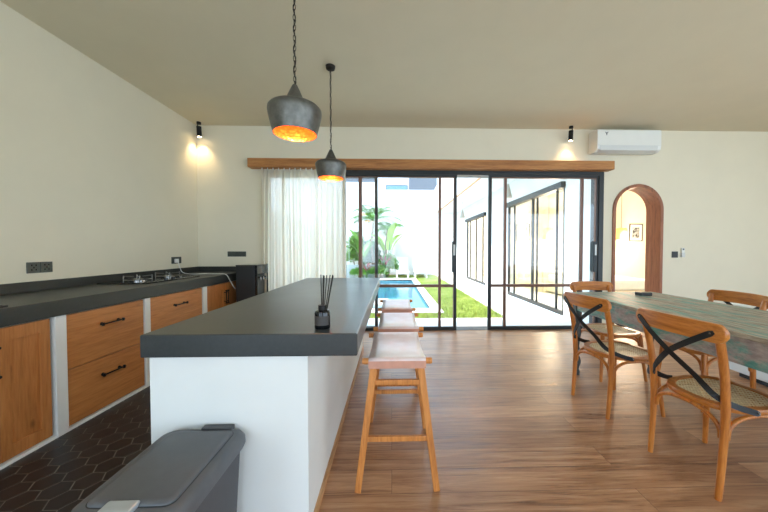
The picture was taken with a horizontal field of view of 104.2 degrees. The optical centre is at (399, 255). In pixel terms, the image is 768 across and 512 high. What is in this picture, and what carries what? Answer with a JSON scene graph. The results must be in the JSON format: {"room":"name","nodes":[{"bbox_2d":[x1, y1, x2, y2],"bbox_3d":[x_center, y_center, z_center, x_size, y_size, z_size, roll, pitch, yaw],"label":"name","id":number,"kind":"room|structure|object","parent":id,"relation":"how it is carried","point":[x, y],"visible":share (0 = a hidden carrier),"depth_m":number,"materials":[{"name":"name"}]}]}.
{"room":"dining room","nodes":[
{"label":"dining room","id":0,"kind":"room"},
{"bbox_2d":[0,386,150,511],"bbox_3d":[-1.902,1.272,1.507,2.280,0.011,6.381,0,1,-2],"label":"floor hexagon tiles","id":1,"kind":"structure","parent":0,"point":[90,481],"depth_m":1.84,"materials":[{"name":"black tile"}]},
{"bbox_2d":[0,318,52,463],"bbox_3d":[-2.671,0.837,1.478,0.722,0.818,1.085,0,1,-2],"label":"base cabinet","id":2,"kind":"object","parent":1,"relation":"on","point":[25,354],"visible":0.96,"depth_m":1.89,"materials":[{"name":"brown wood"}]},
{"bbox_2d":[0,266,235,327],"bbox_3d":[-2.654,0.337,1.195,0.760,0.190,6.920,0,1,-2],"label":"countertop","id":3,"kind":"structure","parent":2,"relation":"on","point":[33,300],"depth_m":2.52,"materials":[{"name":"stone"}]},
{"bbox_2d":[97,271,199,283],"bbox_3d":[-2.775,0.234,3.380,0.480,0.075,0.840,0,1,-2],"label":"gas hob","id":4,"kind":"object","parent":3,"relation":"in","point":[159,278],"visible":1,"depth_m":3.21,"materials":[{"name":"metal"}]},
{"bbox_2d":[174,259,234,287],"bbox_3d":[-2.712,0.254,4.146,0.785,0.431,0.123,0,1,-2],"label":"power cable","id":5,"kind":"object","parent":3,"relation":"on","point":[175,260],"visible":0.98,"depth_m":4.15,"materials":[{"name":"plastic"}]},
{"bbox_2d":[47,315,68,436],"bbox_3d":[-2.697,0.833,2.074,0.683,0.838,0.073,0,1,-2],"label":"pillar","id":6,"kind":"structure","parent":1,"relation":"on","point":[58,329],"depth_m":2.07,"materials":[{"name":"white paint"}]},
{"bbox_2d":[0,386,146,469],"bbox_3d":[-2.712,1.226,2.760,0.670,0.019,3.630,0,1,-2],"label":"plinth","id":7,"kind":"object","parent":1,"relation":"on","point":[53,437],"visible":0.11,"depth_m":2.15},
{"bbox_2d":[66,300,144,425],"bbox_3d":[-2.699,0.814,2.448,0.719,0.818,0.665,0,1,-2],"label":"base cabinet","id":8,"kind":"object","parent":1,"relation":"on","point":[105,364],"visible":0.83,"depth_m":2.39,"materials":[{"name":"brown wood"}]},
{"bbox_2d":[141,298,150,386],"bbox_3d":[-2.718,0.815,2.815,0.683,0.838,0.060,0,1,-2],"label":"pillar","id":9,"kind":"structure","parent":1,"relation":"on","point":[146,302],"depth_m":2.81,"materials":[{"name":"white paint"}]},
{"bbox_2d":[71,424,245,511],"bbox_3d":[-0.833,1.008,1.097,0.352,0.534,0.455,0,1,-2],"label":"pedal bin","id":10,"kind":"object","parent":1,"relation":"on","point":[196,470],"visible":1,"depth_m":1.06,"materials":[{"name":"plastic"}]},
{"bbox_2d":[150,288,201,330],"bbox_3d":[-2.722,0.795,3.245,0.719,0.818,0.790,0,1,-2],"label":"base cabinet","id":11,"kind":"object","parent":1,"relation":"on","point":[168,309],"visible":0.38,"depth_m":3.18,"materials":[{"name":"brown wood"}]},
{"bbox_2d":[200,286,206,313],"bbox_3d":[-2.742,0.795,3.682,0.683,0.838,0.075,0,1,-2],"label":"pillar","id":12,"kind":"structure","parent":1,"relation":"on","point":[204,289],"depth_m":3.67,"materials":[{"name":"white paint"}]},
{"bbox_2d":[207,280,235,311],"bbox_3d":[-2.745,0.774,4.144,0.722,0.818,0.840,0,1,-2],"label":"base cabinet","id":13,"kind":"object","parent":1,"relation":"on","point":[220,295],"visible":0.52,"depth_m":4.06,"materials":[{"name":"brown wood"}]},
{"bbox_2d":[235,264,267,301],"bbox_3d":[-2.170,0.661,4.428,0.322,1.072,0.384,0,1,-2],"label":"water dispenser","id":14,"kind":"object","parent":1,"relation":"on","point":[250,282],"visible":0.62,"depth_m":4.23,"materials":[{"name":"black plastic"}]},
{"bbox_2d":[0,1,197,283],"bbox_3d":[-3.129,-0.273,0.992,0.200,3.300,7.770,0,1,-2],"label":"wall","id":15,"kind":"structure","parent":0,"point":[98,175],"depth_m":2.88,"materials":[{"name":"paint"}]},
{"bbox_2d":[26,262,39,273],"bbox_3d":[-3.065,0.098,2.497,0.011,0.092,0.091,0,1,-2],"label":"wall socket","id":16,"kind":"object","parent":15,"relation":"attached to","point":[31,267],"visible":1,"depth_m":2.49,"materials":[{"name":"plastic"}]},
{"bbox_2d":[40,261,52,272],"bbox_3d":[-3.068,0.095,2.591,0.011,0.092,0.091,0,1,-2],"label":"wall socket","id":17,"kind":"object","parent":15,"relation":"attached to","point":[44,266],"visible":1,"depth_m":2.59,"materials":[{"name":"plastic"}]},
{"bbox_2d":[171,257,180,263],"bbox_3d":[-3.112,0.059,4.159,0.011,0.092,0.182,0,1,-2],"label":"wall socket","id":18,"kind":"object","parent":15,"relation":"attached to","point":[172,258],"visible":0.77,"depth_m":4.11,"materials":[{"name":"plastic"}]},
{"bbox_2d":[0,0,767,131],"bbox_3d":[2.274,-2.047,0.901,11.200,0.250,8.170,0,1,-2],"label":"ceiling","id":19,"kind":"structure","parent":0,"point":[663,65],"depth_m":2.93,"materials":[{"name":"paint"}]},
{"bbox_2d":[196,121,201,137],"bbox_3d":[-3.012,-1.895,4.479,0.066,0.220,0.077,0,1,-2],"label":"ceiling spotlight","id":20,"kind":"object","parent":19,"relation":"attached to","point":[198,128],"visible":1,"depth_m":4.45,"materials":[{"name":"black metal"}]},
{"bbox_2d":[267,0,321,141],"bbox_3d":[-0.647,-1.348,1.832,0.320,1.191,0.320,0,1,-2],"label":"pendant lamp","id":21,"kind":"object","parent":19,"relation":"hanging from","point":[292,117],"visible":1,"depth_m":1.75,"materials":[{"name":"metal"}]},
{"bbox_2d":[315,63,345,180],"bbox_3d":[-0.723,-1.393,3.119,0.320,1.161,0.320,0,1,-2],"label":"pendant lamp","id":22,"kind":"object","parent":19,"relation":"hanging from","point":[329,168],"visible":1,"depth_m":3.05,"materials":[{"name":"metal"}]},
{"bbox_2d":[568,126,572,140],"bbox_3d":[2.652,-1.899,4.637,0.066,0.220,0.077,0,1,-2],"label":"ceiling spotlight","id":23,"kind":"object","parent":19,"relation":"attached to","point":[570,135],"visible":1,"depth_m":4.61,"materials":[{"name":"black metal"}]},
{"bbox_2d":[0,275,767,511],"bbox_3d":[2.531,1.208,6.103,11.400,0.100,17.200,0,1,-2],"label":"floor","id":24,"kind":"structure","parent":0,"point":[510,434],"depth_m":2.03,"materials":[{"name":"brown wood"}]},
{"bbox_2d":[140,278,379,511],"bbox_3d":[-0.689,0.775,2.579,0.933,0.930,2.547,0,1,-2],"label":"kitchen island","id":25,"kind":"object","parent":24,"relation":"on","point":[260,364],"visible":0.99,"depth_m":1.33,"materials":[{"name":"paint"}]},
{"bbox_2d":[140,278,379,357],"bbox_3d":[-0.689,0.360,2.569,0.933,0.100,2.547,0,1,-2],"label":"island countertop","id":26,"kind":"structure","parent":25,"relation":"on","point":[280,321],"depth_m":1.41,"materials":[{"name":"stone"}]},
{"bbox_2d":[314,275,333,329],"bbox_3d":[-0.355,0.212,1.401,0.091,0.250,0.073,0,1,-2],"label":"reed diffuser","id":27,"kind":"object","parent":26,"relation":"on","point":[322,315],"visible":1,"depth_m":1.39,"materials":[{"name":"black glass"}]},
{"bbox_2d":[314,309,329,329],"bbox_3d":[-0.364,0.293,1.403,0.072,0.088,0.072,0,1,-2],"label":"bottle","id":28,"kind":"object","parent":27,"relation":"attached to","point":[321,316],"depth_m":1.37,"materials":[{"name":"black glass"}]},
{"bbox_2d":[370,313,423,422],"bbox_3d":[-0.018,0.887,2.530,0.457,0.713,0.596,0,1,-2],"label":"bar stool","id":29,"kind":"object","parent":24,"relation":"on","point":[389,322],"visible":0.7,"depth_m":2.35,"materials":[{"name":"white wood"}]},
{"bbox_2d":[378,299,415,312],"bbox_3d":[-0.038,0.870,3.266,0.457,0.713,0.596,0,1,-2],"label":"bar stool","id":30,"kind":"object","parent":24,"relation":"on","point":[389,305],"visible":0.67,"depth_m":3.20,"materials":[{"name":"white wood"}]},
{"bbox_2d":[355,332,439,492],"bbox_3d":[-0.022,0.902,1.882,0.457,0.713,0.596,0,1,-2],"label":"bar stool","id":31,"kind":"object","parent":24,"relation":"on","point":[390,350],"visible":1,"depth_m":1.61,"materials":[{"name":"brown wood"}]},
{"bbox_2d":[542,270,644,293],"bbox_3d":[5.327,0.771,8.092,2.000,0.680,1.940,0,1,-2],"label":"bed","id":32,"kind":"object","parent":24,"relation":"on","point":[622,283],"visible":0.28,"depth_m":7.35,"materials":[{"name":"paint"}]},
{"bbox_2d":[552,270,562,274],"bbox_3d":[4.858,0.490,8.753,0.640,0.150,0.400,0,1,-2],"label":"pillow","id":33,"kind":"object","parent":32,"relation":"on","point":[559,271],"depth_m":8.62,"materials":[{"name":"white fabric"}]},
{"bbox_2d":[569,281,647,381],"bbox_3d":[2.191,0.763,3.182,0.500,0.930,0.591,0,1,-1],"label":"dining chair","id":34,"kind":"object","parent":24,"relation":"on","point":[632,334],"visible":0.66,"depth_m":3.15,"materials":[{"name":"wood"}]},
{"bbox_2d":[563,291,665,418],"bbox_3d":[1.754,0.779,2.497,0.591,0.930,0.500,0,1,-8],"label":"dining chair","id":35,"kind":"object","parent":24,"relation":"on","point":[614,349],"visible":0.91,"depth_m":2.37,"materials":[{"name":"wood"}]},
{"bbox_2d":[572,292,767,374],"bbox_3d":[2.249,0.830,1.944,0.868,0.850,2.420,0,1,-2],"label":"dining table","id":36,"kind":"object","parent":24,"relation":"on","point":[747,345],"visible":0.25,"depth_m":2.11,"materials":[{"name":"paint"}]},
{"bbox_2d":[635,291,651,295],"bbox_3d":[2.370,0.366,2.907,0.110,0.032,0.080,0,1,-2],"label":"box","id":37,"kind":"object","parent":36,"relation":"on","point":[641,293],"visible":1,"depth_m":2.87,"materials":[{"name":"black plastic"}]},
{"bbox_2d":[636,308,767,501],"bbox_3d":[1.817,0.796,1.749,0.591,0.930,0.500,0,1,-7],"label":"dining chair","id":38,"kind":"object","parent":24,"relation":"on","point":[696,330],"visible":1,"depth_m":1.65,"materials":[{"name":"brown wood"}]},
{"bbox_2d":[658,289,767,412],"bbox_3d":[2.675,0.776,2.590,0.591,0.930,0.500,0,1,0],"label":"dining chair","id":39,"kind":"object","parent":24,"relation":"on","point":[760,301],"visible":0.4,"depth_m":2.49,"materials":[{"name":"wood"}]},
{"bbox_2d":[725,303,767,386],"bbox_3d":[3.694,0.883,2.225,0.532,0.730,1.900,0,1,0],"label":"sideboard","id":40,"kind":"object","parent":24,"relation":"on","point":[761,377],"visible":0.14,"depth_m":2.97,"materials":[{"name":"white paint"}]},
{"bbox_2d":[346,190,452,274],"bbox_3d":[-1.739,-1.225,16.033,9.420,4.600,0.200,0,1,-2],"label":"wall","id":41,"kind":"structure","parent":0,"point":[416,209],"depth_m":15.99,"materials":[{"name":"white paint"}]},
{"bbox_2d":[196,125,767,322],"bbox_3d":[2.214,-0.415,4.900,10.700,3.200,0.250,0,1,-2],"label":"wall","id":42,"kind":"structure","parent":0,"point":[712,186],"depth_m":4.79,"materials":[{"name":"paint"}]},
{"bbox_2d":[228,251,236,256],"bbox_3d":[-2.609,-0.031,4.643,0.140,0.080,0.012,0,1,-2],"label":"switch plate","id":43,"kind":"object","parent":42,"relation":"attached to","point":[230,253],"visible":1,"depth_m":4.64,"materials":[{"name":"plastic"}]},
{"bbox_2d":[237,251,245,256],"bbox_3d":[-2.467,-0.031,4.647,0.140,0.080,0.012,0,1,-2],"label":"switch plate","id":44,"kind":"object","parent":42,"relation":"attached to","point":[239,253],"visible":1,"depth_m":4.64,"materials":[{"name":"plastic"}]},
{"bbox_2d":[247,158,614,171],"bbox_3d":[0.519,-1.410,4.630,5.629,0.133,0.150,0,1,-2],"label":"beam","id":45,"kind":"structure","parent":42,"relation":"attached to","point":[253,163],"depth_m":4.57,"materials":[{"name":"brown wood"}]},
{"bbox_2d":[260,168,345,291],"bbox_3d":[-1.479,-0.082,4.590,1.320,2.520,0.097,0,1,-2],"label":"linen curtain","id":46,"kind":"object","parent":45,"relation":"hanging from","point":[303,216],"visible":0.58,"depth_m":4.58,"materials":[{"name":"white fabric"}]},
{"bbox_2d":[274,169,603,330],"bbox_3d":[0.565,-0.061,4.835,5.400,2.575,0.205,0,1,-2],"label":"door frame","id":47,"kind":"structure","parent":42,"relation":"in","point":[460,174],"depth_m":4.78,"materials":[{"name":"black metal"}]},
{"bbox_2d":[354,178,377,326],"bbox_3d":[-1.234,-0.049,4.773,1.760,2.465,0.045,0,1,-2],"label":"door","id":48,"kind":"structure","parent":47,"relation":"attached to","point":[376,179],"depth_m":4.77,"materials":[{"name":"brown metal"}]},
{"bbox_2d":[345,174,456,330],"bbox_3d":[0.000,-0.048,4.736,1.805,2.465,0.076,0,1,-2],"label":"door","id":49,"kind":"structure","parent":47,"relation":"attached to","point":[439,285],"depth_m":4.74,"materials":[{"name":"brown metal"}]},
{"bbox_2d":[487,175,598,329],"bbox_3d":[2.304,-0.050,4.801,1.785,2.465,0.076,0,1,-2],"label":"door","id":50,"kind":"structure","parent":47,"relation":"attached to","point":[504,285],"depth_m":4.79,"materials":[{"name":"black metal"}]},
{"bbox_2d":[588,129,661,154],"bbox_3d":[3.507,-1.770,4.668,1.002,0.350,0.222,0,1,-2],"label":"air conditioner","id":51,"kind":"object","parent":42,"relation":"attached to","point":[601,141],"visible":1,"depth_m":4.57,"materials":[{"name":"plastic"}]},
{"bbox_2d":[611,184,663,292],"bbox_3d":[3.825,0.014,4.950,0.828,2.341,0.280,0,1,-2],"label":"trim","id":52,"kind":"structure","parent":42,"relation":"attached to","point":[653,202],"depth_m":4.88,"materials":[{"name":"brown wood"}]},
{"bbox_2d":[672,251,677,257],"bbox_3d":[4.455,-0.023,4.840,0.100,0.100,0.014,0,1,-2],"label":"light switch","id":53,"kind":"object","parent":42,"relation":"attached to","point":[674,253],"visible":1,"depth_m":4.83,"materials":[{"name":"black plastic"}]},
{"bbox_2d":[680,248,684,256],"bbox_3d":[4.580,-0.056,4.837,0.056,0.150,0.026,0,1,-2],"label":"remote control","id":54,"kind":"object","parent":42,"relation":"attached to","point":[682,254],"visible":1,"depth_m":4.83,"materials":[{"name":"plastic"}]},
{"bbox_2d":[457,179,590,323],"bbox_3d":[3.226,-0.497,10.570,0.200,3.300,11.030,0,1,-2],"label":"wall","id":55,"kind":"structure","parent":0,"point":[519,188],"depth_m":7.75,"materials":[{"name":"white paint"}]},
{"bbox_2d":[465,212,485,285],"bbox_3d":[3.065,-0.281,12.212,0.150,2.670,2.790,0,1,-2],"label":"door","id":56,"kind":"structure","parent":55,"relation":"in","point":[483,214],"depth_m":12.15,"materials":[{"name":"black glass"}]},
{"bbox_2d":[474,218,485,281],"bbox_3d":[3.361,-0.245,12.196,0.156,2.480,2.420,0,1,-2],"label":"curtain","id":57,"kind":"object","parent":55,"relation":"hanging from","point":[479,223],"visible":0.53,"depth_m":12.49,"materials":[{"name":"fabric"}]},
{"bbox_2d":[517,206,525,294],"bbox_3d":[3.483,-0.160,8.564,0.083,2.480,0.450,0,1,-2],"label":"curtain","id":58,"kind":"object","parent":55,"relation":"hanging from","point":[521,211],"visible":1,"depth_m":8.50,"materials":[{"name":"fabric"}]},
{"bbox_2d":[507,181,565,315],"bbox_3d":[3.200,-0.167,7.365,0.150,2.670,2.930,0,1,-2],"label":"door","id":59,"kind":"structure","parent":55,"relation":"in","point":[561,185],"depth_m":7.08,"materials":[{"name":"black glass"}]},
{"bbox_2d":[471,190,645,291],"bbox_3d":[5.832,-0.485,10.043,4.980,3.300,9.830,0,1,-2],"label":"wall","id":60,"kind":"structure","parent":0,"point":[630,255],"depth_m":9.05,"materials":[{"name":"paint"}]},
{"bbox_2d":[435,178,516,213],"bbox_3d":[5.177,-2.850,10.670,6.250,1.400,11.230,0,1,-2],"label":"roof wing","id":61,"kind":"structure","parent":60,"relation":"on","point":[477,191],"depth_m":10.81},
{"bbox_2d":[435,178,480,213],"bbox_3d":[2.051,-2.139,10.499,0.030,0.055,11.030,0,1,-2],"label":"trim","id":62,"kind":"structure","parent":61,"relation":"attached to","point":[477,179],"depth_m":9.62,"materials":[{"name":"white wood"}]},
{"bbox_2d":[460,202,464,217],"bbox_3d":[2.558,-1.877,12.236,0.204,0.620,0.204,0,1,-2],"label":"cone pendant","id":63,"kind":"object","parent":61,"relation":"hanging from","point":[462,212],"visible":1,"depth_m":12.19,"materials":[{"name":"ceramic"}]},
{"bbox_2d":[507,184,511,197],"bbox_3d":[2.692,-1.764,7.439,0.204,0.620,0.204,0,1,-2],"label":"cone pendant","id":64,"kind":"object","parent":61,"relation":"hanging from","point":[509,195],"visible":0.57,"depth_m":7.38,"materials":[{"name":"ceramic"}]},
{"bbox_2d":[543,228,553,239],"bbox_3d":[4.309,-1.292,8.646,0.300,1.620,0.300,0,1,-2],"label":"rattan pendant","id":65,"kind":"object","parent":61,"relation":"hanging from","point":[548,233],"visible":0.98,"depth_m":8.54,"materials":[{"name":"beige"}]},
{"bbox_2d":[616,205,627,239],"bbox_3d":[6.459,-1.294,8.706,0.300,1.620,0.300,0,1,-2],"label":"rattan pendant","id":66,"kind":"object","parent":61,"relation":"hanging from","point":[621,233],"visible":0.89,"depth_m":8.61,"materials":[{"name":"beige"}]},
{"bbox_2d":[516,224,529,240],"bbox_3d":[3.700,-0.710,8.980,0.400,0.520,0.025,0,1,-2],"label":"framed picture","id":67,"kind":"object","parent":60,"relation":"attached to","point":[527,225],"visible":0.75,"depth_m":8.98,"materials":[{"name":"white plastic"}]},
{"bbox_2d":[629,224,642,240],"bbox_3d":[7.169,-0.713,9.077,0.400,0.520,0.025,0,1,-2],"label":"framed picture","id":68,"kind":"object","parent":60,"relation":"attached to","point":[635,230],"visible":1,"depth_m":9.07,"materials":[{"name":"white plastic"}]},
{"bbox_2d":[632,227,639,237],"bbox_3d":[7.169,-0.713,9.076,0.220,0.320,0.002,0,1,-2],"label":"print","id":69,"kind":"object","parent":68,"relation":"attached to","point":[635,230],"depth_m":9.08},
{"label":"outside","id":70,"kind":"structure","parent":0,"visible":0},
{"bbox_2d":[346,178,441,189],"bbox_3d":[-0.836,-3.899,29.840,16.000,9.000,6.130,0,1,-2],"label":"apartment building","id":71,"kind":"structure","parent":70,"point":[351,183],"depth_m":26.81,"materials":[{"name":"white paint"}]},
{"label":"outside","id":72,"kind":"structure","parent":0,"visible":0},
{"bbox_2d":[367,274,570,325],"bbox_3d":[-1.585,1.153,10.575,9.420,0.100,11.230,0,1,-2],"label":"terrace","id":73,"kind":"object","parent":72,"point":[519,312],"visible":0.32,"depth_m":6.16,"materials":[{"name":"white concrete"}]},
{"bbox_2d":[379,274,500,316],"bbox_3d":[-2.186,1.154,10.963,8.240,0.080,10.420,0,1,-2],"label":"garden bed","id":74,"kind":"object","parent":73,"relation":"on","point":[381,276],"visible":0.05,"depth_m":14.89,"materials":[{"name":"stone"}]},
{"bbox_2d":[346,231,364,264],"bbox_3d":[-2.177,-0.125,14.854,1.125,2.263,0.895,1,1,22],"label":"bush","id":75,"kind":"object","parent":74,"relation":"on","point":[351,254],"visible":0.58,"depth_m":14.64,"materials":[{"name":"green plant"}]},
{"bbox_2d":[349,267,368,277],"bbox_3d":[-1.891,0.750,13.792,0.916,0.580,0.599,0,1,-2],"label":"bush","id":76,"kind":"object","parent":74,"relation":"on","point":[356,270],"visible":0.66,"depth_m":13.65,"materials":[{"name":"green plant"}]},
{"bbox_2d":[346,229,374,277],"bbox_3d":[-1.756,-0.155,13.957,1.787,2.361,1.582,1,2,32],"label":"plant","id":77,"kind":"object","parent":74,"relation":"on","point":[366,248],"visible":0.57,"depth_m":13.80,"materials":[{"name":"green plant"}]},
{"bbox_2d":[346,265,378,277],"bbox_3d":[-1.996,0.729,14.181,2.000,0.620,0.120,0,1,-2],"label":"wall","id":78,"kind":"structure","parent":74,"relation":"on","point":[348,267],"depth_m":14.11,"materials":[{"name":"white paint"}]},
{"bbox_2d":[363,263,370,277],"bbox_3d":[-1.523,0.648,13.787,0.946,0.760,0.790,0,1,-2],"label":"cordyline","id":79,"kind":"object","parent":74,"relation":"on","point":[365,268],"visible":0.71,"depth_m":13.70,"materials":[{"name":"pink plant"}]},
{"bbox_2d":[362,239,381,264],"bbox_3d":[-1.452,0.063,14.903,1.163,1.885,0.896,0,1,-2],"label":"bush","id":80,"kind":"object","parent":74,"relation":"on","point":[368,257],"visible":0.45,"depth_m":14.69,"materials":[{"name":"green plant"}]},
{"bbox_2d":[346,205,402,264],"bbox_3d":[-1.253,-0.698,14.839,2.843,3.425,2.392,0,1,-2],"label":"palm tree","id":81,"kind":"object","parent":74,"relation":"on","point":[371,214],"visible":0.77,"depth_m":14.65,"materials":[{"name":"green plant"}]},
{"bbox_2d":[367,264,389,277],"bbox_3d":[-1.003,0.713,13.810,1.084,0.651,0.614,0,1,-2],"label":"bush","id":82,"kind":"object","parent":74,"relation":"on","point":[381,269],"visible":0.8,"depth_m":13.69,"materials":[{"name":"green plant"}]},
{"bbox_2d":[379,254,392,277],"bbox_3d":[-0.654,0.461,14.073,1.082,1.122,1.030,0,1,-2],"label":"cordyline","id":83,"kind":"object","parent":74,"relation":"on","point":[381,258],"visible":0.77,"depth_m":13.95,"materials":[{"name":"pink plant"}]},
{"bbox_2d":[368,222,405,276],"bbox_3d":[-0.694,-0.300,14.319,2.236,2.634,2.589,0,1,-2],"label":"plant","id":84,"kind":"object","parent":74,"relation":"on","point":[390,240],"visible":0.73,"depth_m":14.03,"materials":[{"name":"green plant"}]},
{"bbox_2d":[378,253,399,276],"bbox_3d":[-0.553,0.432,14.357,1.079,1.178,0.786,0,1,-2],"label":"bush","id":85,"kind":"object","parent":74,"relation":"on","point":[392,264],"visible":0.69,"depth_m":14.22,"materials":[{"name":"green plant"}]},
{"bbox_2d":[374,222,403,253],"bbox_3d":[-0.588,-0.330,15.083,1.600,2.683,1.611,0,1,-2],"label":"palm tree","id":86,"kind":"object","parent":74,"relation":"on","point":[382,227],"visible":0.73,"depth_m":14.90,"materials":[{"name":"green plant"}]},
{"bbox_2d":[371,278,443,313],"bbox_3d":[-0.701,1.560,10.089,3.060,0.910,7.570,0,1,-2],"label":"swimming pool","id":87,"kind":"object","parent":74,"relation":"in","point":[422,301],"visible":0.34,"depth_m":11.10,"materials":[{"name":"liquid"}]},
{"bbox_2d":[396,257,408,277],"bbox_3d":[0.102,0.546,14.276,0.600,0.947,1.202,0,1,-2],"label":"lounger","id":88,"kind":"object","parent":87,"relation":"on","point":[403,261],"visible":0.92,"depth_m":14.58,"materials":[{"name":"plastic"}]},
{"bbox_2d":[369,274,501,318],"bbox_3d":[0.222,1.091,10.638,3.482,0.060,9.632,0,1,-2],"label":"lawn","id":89,"kind":"structure","parent":74,"relation":"on","point":[469,307],"depth_m":7.35,"materials":[{"name":"green plant"}]},
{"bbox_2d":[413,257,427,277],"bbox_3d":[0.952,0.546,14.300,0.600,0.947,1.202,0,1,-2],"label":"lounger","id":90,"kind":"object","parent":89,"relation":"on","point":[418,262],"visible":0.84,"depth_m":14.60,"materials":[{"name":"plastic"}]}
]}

